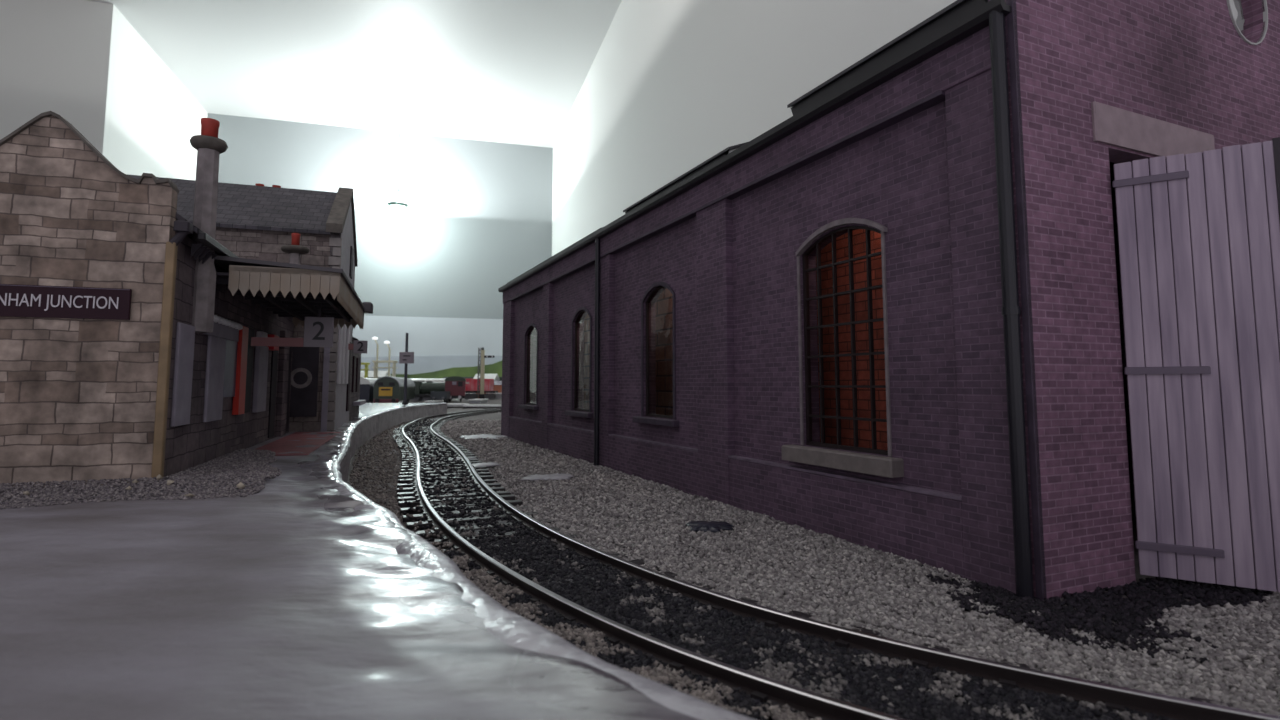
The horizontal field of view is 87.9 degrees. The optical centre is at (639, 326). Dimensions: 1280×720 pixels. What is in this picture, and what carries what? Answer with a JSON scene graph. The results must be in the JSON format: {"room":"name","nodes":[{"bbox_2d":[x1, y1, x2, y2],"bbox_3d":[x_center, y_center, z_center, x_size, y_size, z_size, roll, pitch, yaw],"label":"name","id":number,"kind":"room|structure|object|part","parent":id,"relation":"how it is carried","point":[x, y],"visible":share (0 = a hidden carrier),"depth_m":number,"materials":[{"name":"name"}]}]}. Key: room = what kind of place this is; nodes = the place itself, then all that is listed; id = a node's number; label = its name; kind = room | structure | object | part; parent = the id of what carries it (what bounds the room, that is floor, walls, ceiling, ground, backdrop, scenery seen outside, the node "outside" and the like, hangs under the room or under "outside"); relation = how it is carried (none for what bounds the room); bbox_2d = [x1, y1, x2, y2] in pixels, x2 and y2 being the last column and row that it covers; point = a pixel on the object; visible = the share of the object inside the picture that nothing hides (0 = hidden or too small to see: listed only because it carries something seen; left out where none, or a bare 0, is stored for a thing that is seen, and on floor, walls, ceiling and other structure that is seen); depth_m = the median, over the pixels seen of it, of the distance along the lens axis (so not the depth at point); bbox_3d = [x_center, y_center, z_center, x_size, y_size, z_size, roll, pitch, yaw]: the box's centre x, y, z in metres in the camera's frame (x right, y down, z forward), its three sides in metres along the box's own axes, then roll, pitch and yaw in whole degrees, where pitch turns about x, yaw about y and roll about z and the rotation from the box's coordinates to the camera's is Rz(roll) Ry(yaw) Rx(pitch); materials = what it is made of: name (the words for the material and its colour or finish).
{"room":"model railway station","nodes":[
{"label":"model railway station","id":0,"kind":"room"},
{"bbox_2d":[0,0,104,145],"bbox_3d":[-138.998,-26.300,128.741,53.161,85.160,17.059,0,-5,0],"label":"wall","id":1,"kind":"structure","parent":0,"point":[50,50],"depth_m":135.92,"materials":[{"name":"white paint"}]},
{"bbox_2d":[94,3,207,179],"bbox_3d":[-120.035,-23.210,164.052,18.110,85.160,56.709,0,-5,0],"label":"wall","id":2,"kind":"structure","parent":0,"point":[147,120],"depth_m":153.34,"materials":[{"name":"white paint"}]},
{"bbox_2d":[88,0,621,147],"bbox_3d":[-66.424,-74.877,70.659,235.773,1.500,314.927,0,-5,0],"label":"ceiling","id":3,"kind":"structure","parent":0,"point":[500,71],"depth_m":162.28,"materials":[{"name":"white paint"}]},
{"bbox_2d":[387,117,408,218],"bbox_3d":[-71.647,-47.490,197.472,6.200,30.960,6.200,0,-5,0],"label":"ceiling lamp","id":4,"kind":"object","parent":3,"relation":"hanging from","point":[397,206],"visible":1,"depth_m":195.79,"materials":[{"name":"silver metal"}]},
{"bbox_3d":[-71.647,-35.506,196.424,6.200,1.500,6.200,0,-5,0],"label":"lamp shade","id":5,"kind":"part","parent":4,"relation":"part of","materials":[{"name":"silver metal"}]},
{"bbox_3d":[-71.647,-33.463,196.245,2.800,2.800,2.800,0,-5,0],"label":"bulb","id":6,"kind":"part","parent":4,"relation":"part of","materials":[{"name":"white"}]},
{"bbox_3d":[-71.647,-51.873,197.856,0.222,22.160,0.222,-2,-5,22],"label":"cord","id":7,"kind":"part","parent":4,"relation":"part of","materials":[{"name":"white paint"}]},
{"bbox_2d":[207,113,552,318],"bbox_3d":[-78.773,-19.409,207.501,101.486,85.160,31.373,0,-5,0],"label":"wall","id":8,"kind":"structure","parent":0,"point":[477,217],"depth_m":210.72,"materials":[{"name":"grey"}]},
{"bbox_2d":[552,0,956,255],"bbox_3d":[10.757,-29.810,88.619,80.451,85.160,267.170,0,-5,0],"label":"wall","id":9,"kind":"structure","parent":0,"point":[669,86],"depth_m":99.05,"materials":[{"name":"white paint"}]},
{"bbox_2d":[346,393,1279,719],"bbox_3d":[0.000,16.430,162.814,649.973,0.092,329.731,0,-5,0],"label":"floor","id":10,"kind":"structure","parent":0,"point":[492,416],"depth_m":13.20,"materials":[{"name":"grey gravel"}]},
{"bbox_2d":[361,362,369,377],"bbox_3d":[-47.000,8.887,110.646,3.200,5.900,1.600,0,-5,0],"label":"gantry","id":11,"kind":"object","parent":10,"relation":"on","point":[366,364],"visible":0.33,"depth_m":110.45,"materials":[{"name":"yellow metal"}]},
{"bbox_3d":[-45.650,9.037,110.633,0.360,5.600,0.600,0,-5,0],"label":"leg","id":12,"kind":"part","parent":11,"relation":"part of","materials":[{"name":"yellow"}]},
{"bbox_2d":[359,378,376,402],"bbox_3d":[-30.138,7.081,73.072,2.400,2.950,9.100,1,-5,-12],"label":"coach","id":13,"kind":"object","parent":10,"relation":"on","point":[366,384],"visible":0.27,"depth_m":68.88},
{"bbox_2d":[372,337,378,377],"bbox_3d":[-45.096,6.849,112.832,1.178,10.343,0.960,0,-5,0],"label":"lamp","id":14,"kind":"object","parent":10,"relation":"on","point":[373,338],"visible":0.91,"depth_m":112.90,"materials":[{"name":"beige metal"}]},
{"bbox_2d":[360,371,391,377],"bbox_3d":[-51.750,10.867,127.538,6.700,4.900,4.400,0,-5,0],"label":"building","id":15,"kind":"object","parent":10,"relation":"on","point":[370,373],"visible":0.04,"depth_m":126.75,"materials":[{"name":"white"}]},
{"bbox_2d":[0,402,755,719],"bbox_3d":[-26.285,3.754,23.382,59.521,1.017,47.225,0,-5,0],"label":"platform","id":16,"kind":"object","parent":10,"relation":"on","point":[304,596],"visible":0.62,"depth_m":3.59,"materials":[{"name":"grey concrete"}]},
{"bbox_2d":[0,449,281,509],"bbox_3d":[-9.268,1.836,6.973,10.747,0.118,5.556,4,-7,-41],"label":"gravel","id":17,"kind":"object","parent":16,"relation":"on","point":[196,476],"visible":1,"depth_m":7.99,"materials":[{"name":"gravel"}]},
{"bbox_2d":[0,111,372,487],"bbox_3d":[-12.308,-1.008,17.220,10.310,7.630,19.960,2,-5,-19],"label":"station building","id":18,"kind":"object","parent":16,"relation":"on","point":[209,266],"visible":0.91,"depth_m":8.77,"materials":[{"name":"stone"}]},
{"bbox_2d":[0,284,131,319],"bbox_3d":[-7.519,-0.321,8.270,1.960,0.400,0.057,2,-5,-19],"label":"board","id":19,"kind":"object","parent":18,"relation":"attached to","point":[40,301],"visible":1,"depth_m":8.35,"materials":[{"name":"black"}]},
{"bbox_2d":[201,118,219,137],"bbox_3d":[-6.610,-3.022,10.204,0.248,0.300,0.248,2,-5,-19],"label":"chimney pot","id":20,"kind":"object","parent":18,"relation":"on","point":[209,126],"depth_m":10.11,"materials":[{"name":"ceramic"}]},
{"bbox_3d":[-7.480,0.807,12.434,0.100,1.640,0.500,2,-5,-19],"label":"door frame","id":21,"kind":"part","parent":18,"relation":"part of","materials":[{"name":"red paint"}]},
{"bbox_3d":[-7.747,0.844,13.087,0.020,1.680,0.850,2,-5,-19],"label":"doorway","id":22,"kind":"part","parent":18,"relation":"part of","materials":[{"name":"black"}]},
{"bbox_3d":[-8.630,1.502,15.618,0.030,2.150,0.600,2,-5,-19],"label":"doorway","id":23,"kind":"part","parent":18,"relation":"part of","materials":[{"name":"black wood"}]},
{"bbox_3d":[-9.232,1.605,17.365,0.030,2.250,0.700,2,-5,-19],"label":"doorway","id":24,"kind":"part","parent":18,"relation":"part of","materials":[{"name":"black wood"}]},
{"bbox_2d":[251,303,333,346],"bbox_3d":[-6.363,-0.048,12.202,1.350,0.817,0.062,2,-5,-19],"label":"number sign","id":25,"kind":"object","parent":18,"relation":"attached to","point":[318,331],"visible":1,"depth_m":12.27,"materials":[{"name":"grey"}]},
{"bbox_3d":[-5.960,0.092,12.325,0.500,0.560,0.030,2,-5,-19],"label":"panel","id":26,"kind":"part","parent":25,"relation":"part of","materials":[{"name":"grey"}]},
{"bbox_2d":[291,233,299,245],"bbox_3d":[-8.883,-2.235,17.131,0.208,0.340,0.208,2,-5,-19],"label":"chimney pot","id":27,"kind":"object","parent":18,"relation":"on","point":[295,236],"depth_m":17.05,"materials":[{"name":"ceramic"}]},
{"bbox_3d":[-9.291,1.394,18.111,0.930,2.100,0.050,2,-5,-19],"label":"door","id":28,"kind":"part","parent":18,"relation":"part of","materials":[{"name":"black wood"}]},
{"bbox_3d":[-9.758,1.656,22.253,0.050,2.300,0.700,2,-5,-19],"label":"doorway","id":29,"kind":"part","parent":18,"relation":"part of","materials":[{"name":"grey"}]},
{"bbox_2d":[348,340,367,353],"bbox_3d":[-9.421,0.636,21.390,1.190,0.420,0.062,2,-5,-19],"label":"number sign","id":30,"kind":"object","parent":18,"relation":"attached to","point":[359,346],"visible":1,"depth_m":21.48,"materials":[{"name":"grey"}]},
{"bbox_3d":[-10.998,2.968,26.062,0.250,0.150,3.500,2,-5,-19],"label":"sill","id":31,"kind":"part","parent":18,"relation":"part of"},
{"bbox_2d":[399,333,413,403],"bbox_3d":[-15.407,2.744,43.928,0.980,4.709,0.400,0,-5,0],"label":"sign post","id":32,"kind":"object","parent":16,"relation":"on","point":[406,357],"visible":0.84,"depth_m":43.83,"materials":[{"name":"grey metal"}]},
{"bbox_3d":[-15.477,2.744,43.928,0.193,4.709,0.193,0,-5,0],"label":"post","id":33,"kind":"part","parent":32,"relation":"part of","materials":[{"name":"grey metal"}]},
{"bbox_2d":[349,421,408,527],"bbox_3d":[-6.859,3.933,19.920,4.022,0.205,41.225,2,-5,-24],"label":"chips","id":34,"kind":"object","parent":10,"relation":"on","point":[374,494],"visible":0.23,"depth_m":16.64,"materials":[{"name":"gravel"}]},
{"bbox_2d":[372,360,397,377],"bbox_3d":[-42.200,8.651,109.663,3.600,6.200,1.600,0,-5,0],"label":"gantry","id":35,"kind":"object","parent":10,"relation":"on","point":[375,362],"visible":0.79,"depth_m":109.40,"materials":[{"name":"beige metal"}]},
{"bbox_3d":[-43.750,8.800,109.650,0.360,5.900,0.600,0,-5,0],"label":"leg","id":36,"kind":"part","parent":35,"relation":"part of","materials":[{"name":"beige metal"}]},
{"bbox_3d":[-40.650,8.800,109.650,0.360,5.900,0.600,0,-5,0],"label":"leg","id":37,"kind":"part","parent":35,"relation":"part of","materials":[{"name":"beige metal"}]},
{"bbox_2d":[384,341,390,375],"bbox_3d":[-42.873,7.167,112.403,1.178,9.633,0.960,0,-5,0],"label":"lamp","id":38,"kind":"object","parent":10,"relation":"on","point":[385,342],"visible":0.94,"depth_m":112.44,"materials":[{"name":"beige metal"}]},
{"bbox_2d":[373,376,414,402],"bbox_3d":[-27.257,7.110,74.044,2.600,3.060,13.650,1,-5,-12],"label":"locomotive","id":39,"kind":"object","parent":10,"relation":"on","point":[387,389],"visible":0.78,"depth_m":68.08,"materials":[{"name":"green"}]},
{"bbox_3d":[-26.019,6.604,67.908,1.300,0.900,0.130,1,-5,-12],"label":"panel","id":40,"kind":"part","parent":39,"relation":"part of","materials":[{"name":"orange"}]},
{"bbox_2d":[352,315,502,377],"bbox_3d":[-77.878,9.198,201.967,101.400,25.200,1.203,1,-5,-16],"label":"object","id":41,"kind":"object","parent":10,"relation":"on","point":[441,347],"visible":0.3,"depth_m":206.09,"materials":[{"name":"grey paint"}]},
{"bbox_3d":[-77.935,9.214,202.158,101.400,25.200,0.800,1,-5,-16],"label":"sky panel","id":42,"kind":"part","parent":41,"relation":"part of","materials":[{"name":"grey paint"}]},
{"bbox_2d":[414,378,445,400],"bbox_3d":[-29.300,8.817,93.788,4.500,3.098,2.560,0,-5,-2],"label":"coach","id":43,"kind":"object","parent":10,"relation":"on","point":[416,379],"visible":0.06,"depth_m":93.01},
{"bbox_2d":[424,400,443,402],"bbox_3d":[-24.028,8.776,77.530,1.139,0.350,4.000,0,-5,0],"label":"slab","id":44,"kind":"object","parent":10,"relation":"on","point":[432,401],"visible":0.89,"depth_m":76.89,"materials":[{"name":"white paint"}]},
{"bbox_2d":[430,391,449,402],"bbox_3d":[-24.263,8.521,80.638,1.900,1.400,2.760,1,-5,-6],"label":"wagon","id":45,"kind":"object","parent":10,"relation":"on","point":[434,395],"visible":0.85,"depth_m":79.63,"materials":[{"name":"grey metal"}]},
{"bbox_2d":[412,381,468,400],"bbox_3d":[-27.200,8.664,90.038,7.200,2.748,3.100,0,-5,0],"label":"steam locomotive","id":46,"kind":"object","parent":10,"relation":"on","point":[422,388],"visible":0.49,"depth_m":88.83,"materials":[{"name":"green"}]},
{"bbox_3d":[-27.900,9.249,89.535,5.800,0.400,2.200,0,-5,0],"label":"running plate","id":47,"kind":"part","parent":46,"relation":"part of","materials":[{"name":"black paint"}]},
{"bbox_2d":[445,376,465,401],"bbox_3d":[-23.855,8.033,85.853,2.600,3.280,5.490,1,-5,-14],"label":"van","id":48,"kind":"object","parent":10,"relation":"on","point":[456,385],"visible":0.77,"depth_m":83.66,"materials":[{"name":"red metal"}]},
{"bbox_2d":[447,403,468,405],"bbox_3d":[-24.500,8.309,71.046,12.200,0.250,2.000,0,-5,0],"label":"concrete slab","id":49,"kind":"object","parent":10,"relation":"on","point":[448,404],"visible":0.3,"depth_m":70.15,"materials":[{"name":"white paint"}]},
{"bbox_2d":[443,377,501,380],"bbox_3d":[-24.775,11.614,139.519,34.850,2.300,2.400,0,-5,0],"label":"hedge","id":50,"kind":"object","parent":10,"relation":"on","point":[500,378],"visible":0.06,"depth_m":139.14,"materials":[{"name":"green plant"}]},
{"bbox_2d":[447,406,500,408],"bbox_3d":[-19.680,7.423,60.397,80.963,0.273,6.322,-1,-5,8],"label":"railway track","id":51,"kind":"object","parent":10,"relation":"on","point":[463,407],"visible":0.04,"depth_m":61.57,"materials":[{"name":"black metal"}]},
{"bbox_3d":[-19.787,7.284,59.688,80.587,0.121,4.593,-1,-5,8],"label":"rail","id":52,"kind":"part","parent":51,"relation":"part of","materials":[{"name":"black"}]},
{"bbox_3d":[-19.605,7.391,60.902,80.964,0.121,4.607,-1,-5,8],"label":"rail","id":53,"kind":"part","parent":51,"relation":"part of","materials":[{"name":"silver metal"}]},
{"bbox_2d":[468,399,487,402],"bbox_3d":[-19.838,9.074,81.519,1.558,0.450,4.000,0,-5,0],"label":"slab","id":54,"kind":"object","parent":10,"relation":"on","point":[469,400],"visible":0.96,"depth_m":79.62,"materials":[{"name":"white paint"}]},
{"bbox_2d":[477,347,481,398],"bbox_3d":[-22.417,6.571,92.780,0.440,7.400,0.440,0,-5,0],"label":"post","id":55,"kind":"object","parent":10,"relation":"on","point":[478,385],"visible":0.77,"depth_m":92.71,"materials":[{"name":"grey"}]},
{"bbox_2d":[464,391,497,399],"bbox_3d":[-23.950,10.219,99.488,4.900,1.298,2.200,0,-5,0],"label":"wagon","id":56,"kind":"object","parent":10,"relation":"on","point":[467,396],"visible":0.77,"depth_m":98.74,"materials":[{"name":"black paint"}]},
{"bbox_2d":[465,379,493,390],"bbox_3d":[-24.100,8.674,99.608,3.900,1.800,2.030,0,-5,0],"label":"container","id":57,"kind":"object","parent":56,"relation":"on","point":[488,383],"visible":0.81,"depth_m":98.62,"materials":[{"name":"red metal"}]},
{"bbox_2d":[463,405,500,405],"bbox_3d":[-15.500,7.819,65.568,3.800,0.270,1.500,0,-5,0],"label":"concrete slab","id":58,"kind":"object","parent":10,"relation":"on","point":[463,405],"visible":0.43,"depth_m":64.93,"materials":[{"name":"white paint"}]},
{"bbox_2d":[473,374,499,393],"bbox_3d":[-27.650,10.518,119.538,3.900,4.200,4.400,0,-5,0],"label":"building","id":59,"kind":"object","parent":10,"relation":"on","point":[495,377],"visible":0.19,"depth_m":118.61,"materials":[{"name":"white"}]},
{"bbox_2d":[479,347,494,398],"bbox_3d":[-20.680,6.360,89.787,1.980,7.300,0.600,0,-5,0],"label":"signal post","id":60,"kind":"object","parent":10,"relation":"on","point":[483,356],"visible":0.94,"depth_m":89.68,"materials":[{"name":"beige wood"}]},
{"bbox_3d":[-21.290,6.111,89.809,0.440,6.000,0.300,0,-5,0],"label":"post","id":61,"kind":"part","parent":60,"relation":"part of","materials":[{"name":"beige wood"}]},
{"bbox_3d":[-20.390,4.006,89.843,1.400,0.300,0.100,0,-5,0],"label":"arm","id":62,"kind":"part","parent":60,"relation":"part of","materials":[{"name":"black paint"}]},
{"bbox_2d":[476,381,501,397],"bbox_3d":[-24.500,10.294,109.520,4.200,2.900,4.400,0,-5,0],"label":"building","id":63,"kind":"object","parent":10,"relation":"on","point":[497,384],"visible":0.09,"depth_m":107.57,"materials":[{"name":"grey metal"}]},
{"bbox_2d":[486,393,501,398],"bbox_3d":[-22.455,10.830,104.454,2.624,0.950,4.000,0,-5,0],"label":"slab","id":64,"kind":"object","parent":10,"relation":"on","point":[498,395],"visible":0.36,"depth_m":102.55,"materials":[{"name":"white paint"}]},
{"bbox_2d":[392,419,1178,719],"bbox_3d":[-5.759,3.906,20.494,4.717,0.218,40.577,2,-6,-25],"label":"chips","id":65,"kind":"object","parent":10,"relation":"on","point":[1050,707],"visible":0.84,"depth_m":5.51,"materials":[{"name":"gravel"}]},
{"bbox_2d":[392,408,1279,719],"bbox_3d":[-3.781,5.040,33.160,16.291,0.274,72.462,1,-5,-13],"label":"railway track","id":66,"kind":"object","parent":10,"relation":"on","point":[1116,697],"visible":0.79,"depth_m":5.55,"materials":[{"name":"black"}]},
{"bbox_2d":[448,456,475,459],"bbox_3d":[-5.194,3.797,19.170,0.797,0.036,0.962,-1,-5,13],"label":"glue patch","id":67,"kind":"object","parent":66,"relation":"on","point":[457,457],"visible":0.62,"depth_m":19.16,"materials":[{"name":"grey"}]},
{"bbox_3d":[-3.940,4.958,33.101,15.218,0.121,72.463,1,-5,-13],"label":"rail","id":68,"kind":"part","parent":66,"relation":"part of","materials":[{"name":"silver metal"}]},
{"bbox_2d":[437,419,1279,715],"bbox_3d":[5.341,4.253,23.819,26.563,0.269,39.375,1,-5,-12],"label":"chips","id":69,"kind":"object","parent":10,"relation":"on","point":[1249,685],"visible":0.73,"depth_m":7.12,"materials":[{"name":"gravel"}]},
{"bbox_2d":[463,462,501,466],"bbox_3d":[-4.160,3.672,17.738,0.780,0.036,1.072,-5,-7,44],"label":"glue patch","id":70,"kind":"object","parent":69,"relation":"on","point":[488,464],"visible":0.83,"depth_m":17.61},
{"bbox_2d":[461,434,508,439],"bbox_3d":[-6.393,4.519,27.423,2.158,0.036,2.790,1,-5,-11],"label":"glue patch","id":71,"kind":"object","parent":69,"relation":"on","point":[491,436],"visible":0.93,"depth_m":27.19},
{"bbox_2d":[522,473,573,480],"bbox_3d":[-2.150,3.465,15.370,1.306,0.036,0.978,2,-5,-17],"label":"glue patch","id":72,"kind":"object","parent":69,"relation":"on","point":[557,476],"visible":1,"depth_m":15.15,"materials":[{"name":"grey"}]},
{"bbox_2d":[685,520,733,532],"bbox_3d":[1.048,2.992,9.988,0.776,0.060,0.680,-1,-5,6],"label":"glue patch","id":73,"kind":"object","parent":69,"relation":"on","point":[713,526],"visible":0.95,"depth_m":9.85,"materials":[{"name":"grey"}]},
{"bbox_2d":[498,0,1279,599],"bbox_3d":[3.687,-0.978,19.453,10.050,9.860,25.377,2,-6,-25],"label":"shed","id":74,"kind":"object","parent":10,"relation":"on","point":[1011,267],"visible":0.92,"depth_m":8.09,"materials":[{"name":"purple brick"}]},
{"bbox_3d":[-4.146,2.997,24.902,0.260,0.130,2.240,2,-6,-25],"label":"sill","id":75,"kind":"part","parent":74,"relation":"part of","materials":[{"name":"brick"}]},
{"bbox_2d":[508,227,602,282],"bbox_3d":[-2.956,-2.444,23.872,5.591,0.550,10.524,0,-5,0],"label":"gutter","id":76,"kind":"object","parent":74,"relation":"attached to","point":[587,236],"depth_m":22.23,"materials":[{"name":"grey plastic"}]},
{"bbox_3d":[-1.798,2.591,19.811,0.260,0.130,2.100,2,-6,-25],"label":"sill","id":77,"kind":"part","parent":74,"relation":"part of","materials":[{"name":"stone"}]},
{"bbox_3d":[0.374,2.140,15.108,0.260,0.130,2.100,2,-6,-25],"label":"sill","id":78,"kind":"part","parent":74,"relation":"part of","materials":[{"name":"stone"}]},
{"bbox_2d":[623,142,747,213],"bbox_3d":[1.077,-3.273,15.199,3.039,0.650,5.052,0,-5,0],"label":"roof vent","id":79,"kind":"object","parent":74,"relation":"attached to","point":[728,150],"depth_m":14.28,"materials":[{"name":"grey plastic"}]},
{"bbox_3d":[-0.774,-1.975,17.872,0.245,0.050,21.670,2,-6,-25],"label":"cornice","id":80,"kind":"part","parent":74,"relation":"part of","materials":[{"name":"brick"}]},
{"bbox_3d":[-0.865,-2.220,18.111,0.230,0.500,24.000,2,-6,-25],"label":"cornice","id":81,"kind":"part","parent":74,"relation":"part of","materials":[{"name":"purple brick"}]},
{"bbox_3d":[2.933,-1.393,9.842,0.090,0.370,1.890,2,-6,-25],"label":"hood mould","id":82,"kind":"part","parent":74,"relation":"part of","materials":[{"name":"purple brick"}]},
{"bbox_3d":[2.872,1.909,9.602,0.320,0.230,2.310,2,-6,-25],"label":"sill","id":83,"kind":"part","parent":74,"relation":"part of","materials":[{"name":"stone"}]},
{"bbox_2d":[787,0,987,115],"bbox_3d":[3.695,-3.799,9.410,2.566,0.770,3.867,0,-5,0],"label":"roof vent","id":84,"kind":"object","parent":74,"relation":"attached to","point":[958,9],"depth_m":8.90,"materials":[{"name":"grey plastic"}]},
{"bbox_3d":[8.517,-4.577,9.522,1.040,1.196,0.001,2,-6,-25],"label":"pane","id":85,"kind":"part","parent":74,"relation":"part of","materials":[{"name":"glass"}]},
{"bbox_2d":[907,564,1272,663],"bbox_3d":[5.514,2.746,6.691,5.260,0.145,2.811,1,-5,-6],"label":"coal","id":86,"kind":"object","parent":10,"relation":"on","point":[1142,602],"visible":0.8,"depth_m":6.44,"materials":[{"name":"stone"}]}
]}

